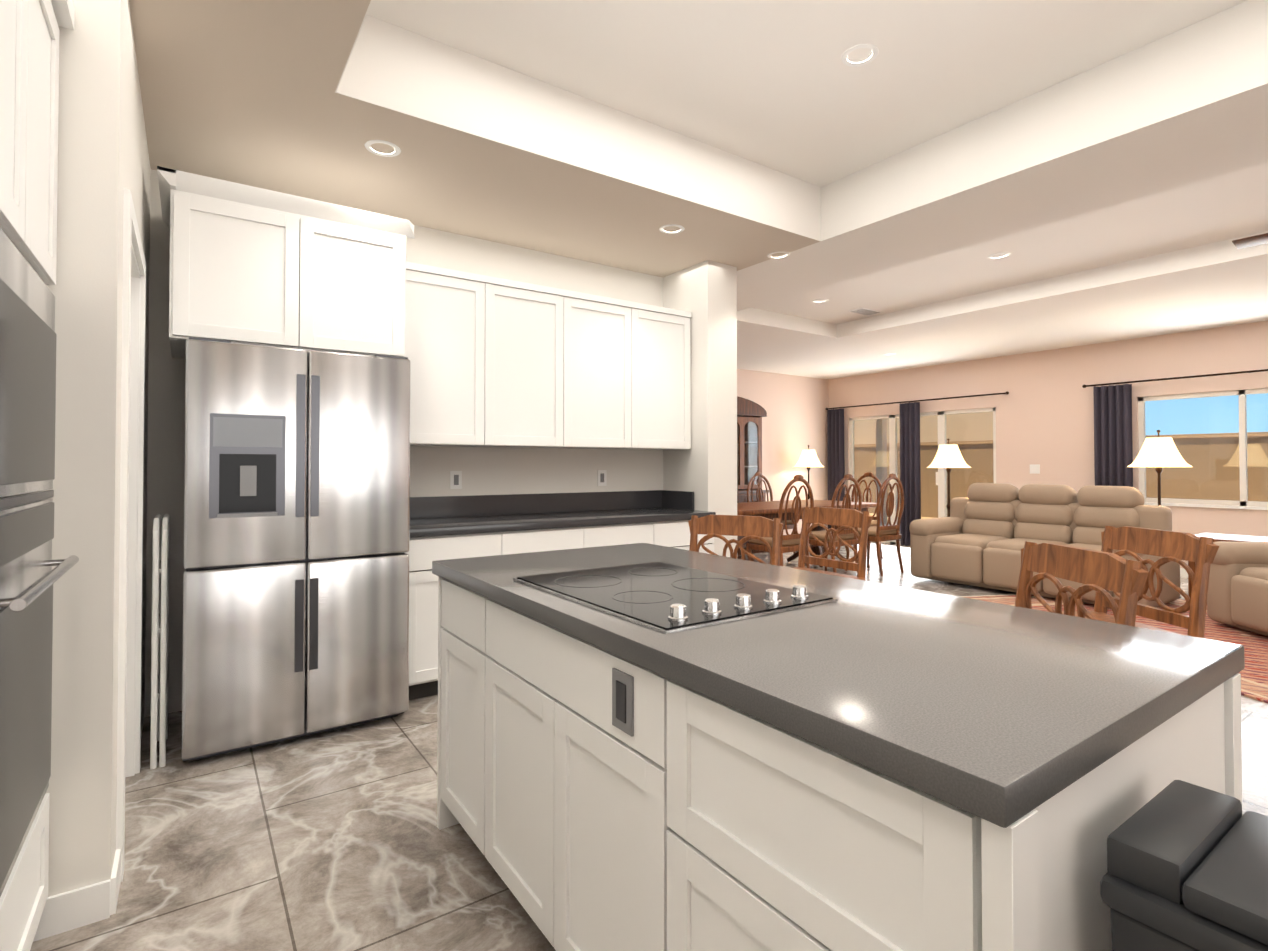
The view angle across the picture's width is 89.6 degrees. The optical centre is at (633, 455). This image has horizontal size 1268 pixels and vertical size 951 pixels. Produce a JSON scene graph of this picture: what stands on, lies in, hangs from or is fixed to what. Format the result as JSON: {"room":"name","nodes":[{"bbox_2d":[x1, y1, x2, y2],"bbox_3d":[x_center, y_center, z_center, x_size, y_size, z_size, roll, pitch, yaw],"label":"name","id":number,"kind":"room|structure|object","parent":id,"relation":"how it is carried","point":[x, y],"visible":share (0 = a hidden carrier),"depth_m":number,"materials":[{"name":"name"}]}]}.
{"room":"kitchen","nodes":[
{"label":"kitchen","id":0,"kind":"room"},
{"bbox_2d":[33,0,124,941],"bbox_3d":[-1.864,-0.094,1.579,0.915,2.740,0.132,1,-1,-35],"label":"wall","id":1,"kind":"structure","parent":0,"point":[85,290],"depth_m":1.76,"materials":[{"name":"white paint"}]},
{"bbox_2d":[110,0,150,914],"bbox_3d":[-1.987,-0.081,2.464,0.136,2.740,1.700,1,-1,-35],"label":"wall","id":2,"kind":"structure","parent":0,"point":[132,520],"depth_m":2.55,"materials":[{"name":"white paint"}]},
{"bbox_2d":[145,169,662,716],"bbox_3d":[-1.559,-0.061,3.872,4.280,2.740,0.120,1,-1,-35],"label":"wall","id":3,"kind":"structure","parent":0,"point":[507,471],"depth_m":4.07,"materials":[{"name":"white paint"}]},
{"bbox_2d":[157,166,414,358],"bbox_3d":[-1.753,-0.855,3.262,1.080,0.710,0.673,1,-1,-35],"label":"upper cabinet","id":4,"kind":"object","parent":3,"relation":"attached to","point":[250,265],"visible":1,"depth_m":2.97,"materials":[{"name":"white wood"}]},
{"bbox_2d":[406,261,497,446],"bbox_3d":[-1.192,-0.566,3.846,0.596,1.010,0.349,1,-1,-35],"label":"upper cabinet","id":5,"kind":"object","parent":3,"relation":"attached to","point":[452,315],"depth_m":3.73,"materials":[{"name":"white wood"}]},
{"bbox_2d":[450,471,461,488],"bbox_3d":[-1.137,0.155,4.082,0.075,0.115,0.008,1,-1,-35],"label":"outlet","id":6,"kind":"object","parent":3,"relation":"attached to","point":[455,479],"depth_m":4.08,"materials":[{"name":"white plastic"}]},
{"bbox_2d":[498,278,573,448],"bbox_3d":[-0.777,-0.562,4.136,0.657,1.010,0.349,1,-1,-35],"label":"upper cabinet","id":7,"kind":"object","parent":3,"relation":"attached to","point":[499,362],"depth_m":4.04,"materials":[{"name":"white wood"}]},
{"bbox_2d":[597,470,606,485],"bbox_3d":[-0.235,0.164,4.711,0.075,0.115,0.008,1,-1,-35],"label":"outlet","id":8,"kind":"object","parent":3,"relation":"attached to","point":[602,474],"depth_m":4.71,"materials":[{"name":"white plastic"}]},
{"bbox_2d":[574,291,641,448],"bbox_3d":[-0.337,-0.558,4.443,0.656,1.010,0.349,1,-1,-35],"label":"upper cabinet","id":9,"kind":"object","parent":3,"relation":"attached to","point":[607,331],"depth_m":4.35,"materials":[{"name":"white wood"}]},
{"bbox_2d":[624,305,690,449],"bbox_3d":[0.079,-0.553,4.733,0.597,1.010,0.349,1,-1,-35],"label":"upper cabinet","id":10,"kind":"object","parent":3,"relation":"attached to","point":[666,362],"depth_m":4.64,"materials":[{"name":"white wood"}]},
{"bbox_2d":[30,542,1267,950],"bbox_3d":[2.089,1.341,4.006,10.440,0.060,9.740,1,-1,-35],"label":"floor","id":11,"kind":"structure","parent":0,"point":[334,840],"depth_m":2.08,"materials":[{"name":"tile"}]},
{"bbox_2d":[0,0,78,950],"bbox_3d":[-1.557,0.021,1.211,0.700,2.500,0.816,1,-1,-35],"label":"tall cabinet","id":12,"kind":"object","parent":11,"relation":"on","point":[29,89],"visible":1,"depth_m":1.41,"materials":[{"name":"white wood"}]},
{"bbox_2d":[150,514,169,768],"bbox_3d":[-2.066,0.778,2.786,0.052,1.031,0.342,1,-1,-35],"label":"step stool","id":13,"kind":"object","parent":11,"relation":"on","point":[160,626],"visible":1,"depth_m":2.65,"materials":[{"name":"white metal"}]},
{"bbox_2d":[182,337,409,760],"bbox_3d":[-1.682,0.407,3.177,0.910,1.785,0.768,1,-1,-35],"label":"refrigerator","id":14,"kind":"object","parent":11,"relation":"on","point":[296,542],"visible":1,"depth_m":2.84,"materials":[{"name":"grey metal"}]},
{"bbox_2d":[405,490,715,699],"bbox_3d":[-0.482,0.786,4.155,2.156,1.055,0.623,1,-1,-35],"label":"base cabinet","id":15,"kind":"object","parent":11,"relation":"on","point":[450,527],"depth_m":3.92,"materials":[{"name":"white wood"}]},
{"bbox_2d":[688,515,783,565],"bbox_3d":[0.387,0.785,2.778,0.464,1.018,0.462,0,-1,23],"label":"bar stool","id":16,"kind":"object","parent":11,"relation":"on","point":[748,527],"visible":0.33,"depth_m":2.96,"materials":[{"name":"brown wood"}]},
{"bbox_2d":[737,396,768,546],"bbox_3d":[1.201,0.257,9.228,1.700,2.260,0.484,1,-1,-35],"label":"china hutch","id":17,"kind":"object","parent":11,"relation":"on","point":[750,414],"visible":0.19,"depth_m":9.51,"materials":[{"name":"brown wood"}]},
{"bbox_2d":[747,472,795,553],"bbox_3d":[1.898,0.805,8.832,0.510,1.160,0.524,1,-1,-35],"label":"dining chair","id":18,"kind":"object","parent":11,"relation":"on","point":[790,524],"visible":0.4,"depth_m":8.99,"materials":[{"name":"brown wood"}]},
{"bbox_2d":[746,475,813,567],"bbox_3d":[1.513,0.772,6.588,0.510,1.160,0.524,1,-1,-35],"label":"dining chair","id":19,"kind":"object","parent":11,"relation":"on","point":[789,542],"visible":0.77,"depth_m":6.41,"materials":[{"name":"brown wood"}]},
{"bbox_2d":[737,499,876,566],"bbox_3d":[1.706,0.976,7.707,2.600,0.773,1.080,1,-1,-35],"label":"dining table","id":20,"kind":"object","parent":11,"relation":"on","point":[768,509],"visible":0.19,"depth_m":7.53,"materials":[{"name":"brown wood"}]},
{"bbox_2d":[793,445,823,498],"bbox_3d":[2.804,0.614,10.246,0.490,1.575,0.490,1,-1,-35],"label":"floor lamp","id":21,"kind":"object","parent":11,"relation":"on","point":[808,458],"visible":0.71,"depth_m":10.14,"materials":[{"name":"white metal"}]},
{"bbox_2d":[793,507,872,580],"bbox_3d":[0.923,0.794,3.360,0.462,1.018,0.464,1,-1,-35],"label":"bar stool","id":22,"kind":"object","parent":11,"relation":"on","point":[843,518],"visible":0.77,"depth_m":3.45,"materials":[{"name":"brown wood"}]},
{"bbox_2d":[809,474,861,572],"bbox_3d":[2.170,0.779,7.045,0.510,1.160,0.524,1,-1,-35],"label":"dining chair","id":23,"kind":"object","parent":11,"relation":"on","point":[848,536],"visible":0.48,"depth_m":6.89,"materials":[{"name":"brown wood"}]},
{"bbox_2d":[432,571,1244,950],"bbox_3d":[0.202,0.840,1.685,0.860,0.875,1.904,1,-1,-35],"label":"kitchen island","id":24,"kind":"object","parent":11,"relation":"on","point":[862,765],"depth_m":1.07,"materials":[{"name":"white wood"}]},
{"bbox_2d":[432,543,1244,818],"bbox_3d":[0.214,0.380,1.700,0.910,0.045,1.900,1,-1,-35],"label":"island countertop","id":25,"kind":"structure","parent":24,"relation":"on","point":[991,705],"depth_m":1.07,"materials":[{"name":"grey stone"}]},
{"bbox_2d":[513,562,837,633],"bbox_3d":[0.074,0.338,1.700,0.530,0.038,0.720,1,-1,-35],"label":"cooktop","id":26,"kind":"object","parent":25,"relation":"in","point":[664,598],"visible":1,"depth_m":1.58,"materials":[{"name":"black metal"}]},
{"bbox_2d":[831,472,883,557],"bbox_3d":[3.027,0.802,8.631,0.524,1.160,0.510,1,-1,-35],"label":"dining chair","id":27,"kind":"object","parent":11,"relation":"on","point":[873,522],"visible":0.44,"depth_m":8.71,"materials":[{"name":"brown wood"}]},
{"bbox_2d":[845,473,903,575],"bbox_3d":[2.826,0.785,7.503,0.510,1.160,0.524,1,-1,-35],"label":"dining chair","id":28,"kind":"object","parent":11,"relation":"on","point":[878,534],"visible":0.83,"depth_m":7.33,"materials":[{"name":"brown wood"}]},
{"bbox_2d":[927,438,970,516],"bbox_3d":[3.824,0.578,7.752,0.490,1.575,0.490,1,-1,-35],"label":"floor lamp","id":29,"kind":"object","parent":11,"relation":"on","point":[948,456],"visible":0.73,"depth_m":7.66,"materials":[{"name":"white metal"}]},
{"bbox_2d":[1015,541,1148,626],"bbox_3d":[1.046,0.771,1.798,0.462,1.018,0.464,0,-1,-3],"label":"bar stool","id":30,"kind":"object","parent":11,"relation":"on","point":[1100,572],"visible":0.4,"depth_m":1.78,"materials":[{"name":"brown wood"}]},
{"bbox_2d":[959,594,1267,703],"bbox_3d":[4.215,1.311,4.454,2.100,0.012,3.520,0,-1,-9],"label":"area rug","id":31,"kind":"object","parent":11,"relation":"on","point":[1254,677],"visible":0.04,"depth_m":4.62,"materials":[{"name":"red fabric"}]},
{"bbox_2d":[909,483,1179,606],"bbox_3d":[3.977,0.804,6.368,0.981,1.023,2.130,1,-1,-35],"label":"sofa","id":32,"kind":"object","parent":31,"relation":"on","point":[981,534],"visible":0.79,"depth_m":6.37,"materials":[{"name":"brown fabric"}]},
{"bbox_2d":[1127,430,1191,598],"bbox_3d":[4.997,0.541,6.071,0.490,1.575,0.490,1,-1,-35],"label":"floor lamp","id":33,"kind":"object","parent":31,"relation":"on","point":[1158,453],"visible":0.65,"depth_m":5.98,"materials":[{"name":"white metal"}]},
{"bbox_2d":[1188,533,1267,598],"bbox_3d":[5.320,1.022,5.619,0.600,0.600,0.600,1,-1,-35],"label":"end table","id":34,"kind":"object","parent":31,"relation":"on","point":[1216,537],"visible":0.29,"depth_m":5.65,"materials":[{"name":"brown wood"}]},
{"bbox_2d":[1207,541,1267,635],"bbox_3d":[4.891,0.773,4.213,0.981,1.023,1.590,0,-1,4],"label":"loveseat","id":35,"kind":"object","parent":31,"relation":"on","point":[1237,595],"visible":0.83,"depth_m":4.77,"materials":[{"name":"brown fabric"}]},
{"bbox_2d":[1062,526,1218,637],"bbox_3d":[1.690,0.779,2.309,0.462,1.018,0.464,0,-1,-5],"label":"bar stool","id":36,"kind":"object","parent":11,"relation":"on","point":[1175,546],"visible":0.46,"depth_m":2.26,"materials":[{"name":"brown wood"}]},
{"bbox_2d":[1100,780,1267,950],"bbox_3d":[0.810,0.852,0.589,0.275,0.819,0.557,1,-1,-35],"label":"trash can","id":37,"kind":"object","parent":11,"relation":"on","point":[1187,866],"visible":1,"depth_m":0.72,"materials":[{"name":"grey plastic"}]},
{"bbox_2d":[129,0,1267,378],"bbox_3d":[2.003,-1.716,4.173,10.440,0.580,10.040,1,-1,-35],"label":"ceiling","id":38,"kind":"structure","parent":0,"point":[1097,170],"depth_m":3.22,"materials":[{"name":"beige paint"}]},
{"bbox_2d":[364,140,400,156],"bbox_3d":[-1.179,-1.448,2.998,0.160,0.015,0.160,1,-1,-35],"label":"recessed light","id":39,"kind":"object","parent":38,"relation":"in","point":[368,144],"visible":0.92,"depth_m":2.98,"materials":[{"name":"white metal"}]},
{"bbox_2d":[659,224,684,233],"bbox_3d":[0.239,-1.433,4.024,0.160,0.015,0.160,1,-1,-35],"label":"recessed light","id":40,"kind":"object","parent":38,"relation":"in","point":[682,228],"visible":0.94,"depth_m":4.01,"materials":[{"name":"white"}]},
{"bbox_2d":[767,251,789,258],"bbox_3d":[1.025,-1.426,4.523,0.160,0.015,0.160,1,-1,-35],"label":"recessed light","id":41,"kind":"object","parent":38,"relation":"in","point":[770,254],"visible":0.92,"depth_m":4.50,"materials":[{"name":"white metal"}]},
{"bbox_2d":[812,299,828,302],"bbox_3d":[1.870,-1.559,6.407,0.160,0.015,0.160,1,-1,-35],"label":"recessed light","id":42,"kind":"object","parent":38,"relation":"in","point":[813,301],"visible":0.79,"depth_m":6.38,"materials":[{"name":"white"}]},
{"bbox_2d":[841,44,878,66],"bbox_3d":[1.018,-1.810,2.878,0.160,0.015,0.160,1,-1,-35],"label":"recessed light","id":43,"kind":"object","parent":38,"relation":"in","point":[872,47],"visible":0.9,"depth_m":2.87,"materials":[{"name":"white metal"}]},
{"bbox_2d":[848,308,881,315],"bbox_3d":[2.479,-1.542,6.844,0.340,0.010,0.180,1,-1,-35],"label":"ceiling vent","id":44,"kind":"object","parent":38,"relation":"in","point":[865,311],"visible":1,"depth_m":6.82,"materials":[{"name":"white metal"}]},
{"bbox_2d":[988,252,1010,258],"bbox_3d":[2.873,-1.579,5.022,0.160,0.015,0.160,1,-1,-35],"label":"recessed light","id":45,"kind":"object","parent":38,"relation":"in","point":[991,255],"visible":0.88,"depth_m":5.00,"materials":[{"name":"white metal"}]},
{"bbox_2d":[1232,233,1267,248],"bbox_3d":[4.038,-1.358,3.387,1.331,0.480,1.272,1,-1,-35],"label":"ceiling fan","id":46,"kind":"object","parent":38,"relation":"hanging from","point":[1260,239],"visible":1,"depth_m":3.84,"materials":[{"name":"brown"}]},
{"bbox_2d":[663,260,736,556],"bbox_3d":[0.475,-0.045,4.960,0.302,2.740,0.662,1,-1,-35],"label":"column","id":47,"kind":"structure","parent":0,"point":[704,467],"depth_m":4.71,"materials":[{"name":"white paint"}]},
{"bbox_2d":[737,369,828,534],"bbox_3d":[0.994,0.021,9.485,5.990,2.740,0.132,1,-1,-35],"label":"wall","id":48,"kind":"structure","parent":0,"point":[794,423],"depth_m":10.52,"materials":[{"name":"beige paint"}]},
{"bbox_2d":[828,321,1267,577],"bbox_3d":[6.257,-0.015,7.043,0.150,2.740,9.920,1,-1,-35],"label":"wall","id":49,"kind":"structure","parent":0,"point":[1045,413],"depth_m":8.06,"materials":[{"name":"beige paint"}]},
{"bbox_2d":[826,391,1008,409],"bbox_3d":[4.202,-0.825,9.816,0.119,0.044,3.004,1,-1,-35],"label":"curtain rod","id":50,"kind":"object","parent":49,"relation":"attached to","point":[1007,392],"visible":1,"depth_m":9.55,"materials":[{"name":"brown metal"}]},
{"bbox_2d":[827,409,844,528],"bbox_3d":[3.429,0.300,10.843,0.093,2.180,0.324,1,-1,-35],"label":"curtain","id":51,"kind":"object","parent":50,"relation":"hanging from","point":[835,446],"visible":0.62,"depth_m":10.82,"materials":[{"name":"grey fabric"}]},
{"bbox_2d":[900,402,920,545],"bbox_3d":[4.207,0.284,9.728,0.093,2.180,0.324,1,-1,-35],"label":"curtain","id":52,"kind":"object","parent":50,"relation":"hanging from","point":[910,472],"visible":0.88,"depth_m":9.71,"materials":[{"name":"grey fabric"}]},
{"bbox_2d":[849,407,995,543],"bbox_3d":[4.343,0.370,9.800,0.070,2.050,2.400,1,-1,-35],"label":"window","id":53,"kind":"structure","parent":49,"relation":"in","point":[941,478],"depth_m":9.62,"materials":[{"name":"white plastic"}]},
{"bbox_2d":[1030,464,1039,473],"bbox_3d":[5.261,0.175,8.382,0.006,0.120,0.120,1,-1,-35],"label":"light switch","id":54,"kind":"object","parent":49,"relation":"attached to","point":[1034,468],"visible":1,"depth_m":8.38,"materials":[{"name":"white plastic"}]},
{"bbox_2d":[1082,369,1267,387],"bbox_3d":[6.407,-0.871,6.654,0.119,0.044,2.994,1,-1,-35],"label":"curtain rod","id":55,"kind":"object","parent":49,"relation":"attached to","point":[1206,375],"visible":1,"depth_m":7.09,"materials":[{"name":"brown metal"}]},
{"bbox_2d":[1093,384,1132,486],"bbox_3d":[5.695,0.253,7.589,0.094,2.180,0.384,1,-1,-35],"label":"curtain","id":56,"kind":"object","parent":55,"relation":"hanging from","point":[1113,450],"visible":0.58,"depth_m":7.59,"materials":[{"name":"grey fabric"}]},
{"bbox_2d":[1138,388,1267,506],"bbox_3d":[6.464,-0.084,6.774,0.060,1.230,1.800,1,-1,-35],"label":"window","id":57,"kind":"structure","parent":49,"relation":"in","point":[1242,443],"depth_m":6.95,"materials":[{"name":"white plastic"}]},
{"label":"outside","id":58,"kind":"structure","parent":0,"visible":0},
{"bbox_2d":[869,513,930,520],"bbox_3d":[17.534,1.581,18.131,30.700,0.030,34.000,1,-1,-35],"label":"ground","id":59,"kind":"structure","parent":58,"point":[871,514],"depth_m":15.83,"materials":[{"name":"beige"}]},
{"bbox_2d":[854,411,992,443],"bbox_3d":[9.616,-1.143,22.706,7.100,5.550,12.100,1,-1,-35],"label":"neighbor house","id":60,"kind":"structure","parent":59,"relation":"on","point":[950,423],"depth_m":18.05,"materials":[{"name":"beige paint"}]},
{"bbox_2d":[854,432,1267,517],"bbox_3d":[9.722,0.552,12.696,0.310,1.870,34.000,1,-1,-35],"label":"wall","id":61,"kind":"structure","parent":59,"relation":"on","point":[1179,486],"depth_m":11.87,"materials":[{"name":"beige paint"}]},
{"bbox_3d":[7.401,1.413,8.625,3.200,0.030,12.000,1,-1,-35],"label":"patio","id":62,"kind":"object","parent":59,"relation":"on","visible":0},
{"bbox_2d":[876,419,886,523],"bbox_3d":[5.460,0.116,11.253,3.200,2.640,4.700,1,-1,-35],"label":"patio cover","id":63,"kind":"object","parent":62,"relation":"on","point":[881,440],"depth_m":13.87,"materials":[{"name":"beige"}]},
{"bbox_2d":[1145,393,1267,434],"bbox_3d":[24.275,-13.257,32.193,0.200,30.050,115.000,1,-1,-35],"label":"sky","id":64,"kind":"structure","parent":58,"point":[1155,412],"depth_m":29.22,"materials":[{"name":"blue"}]}
]}

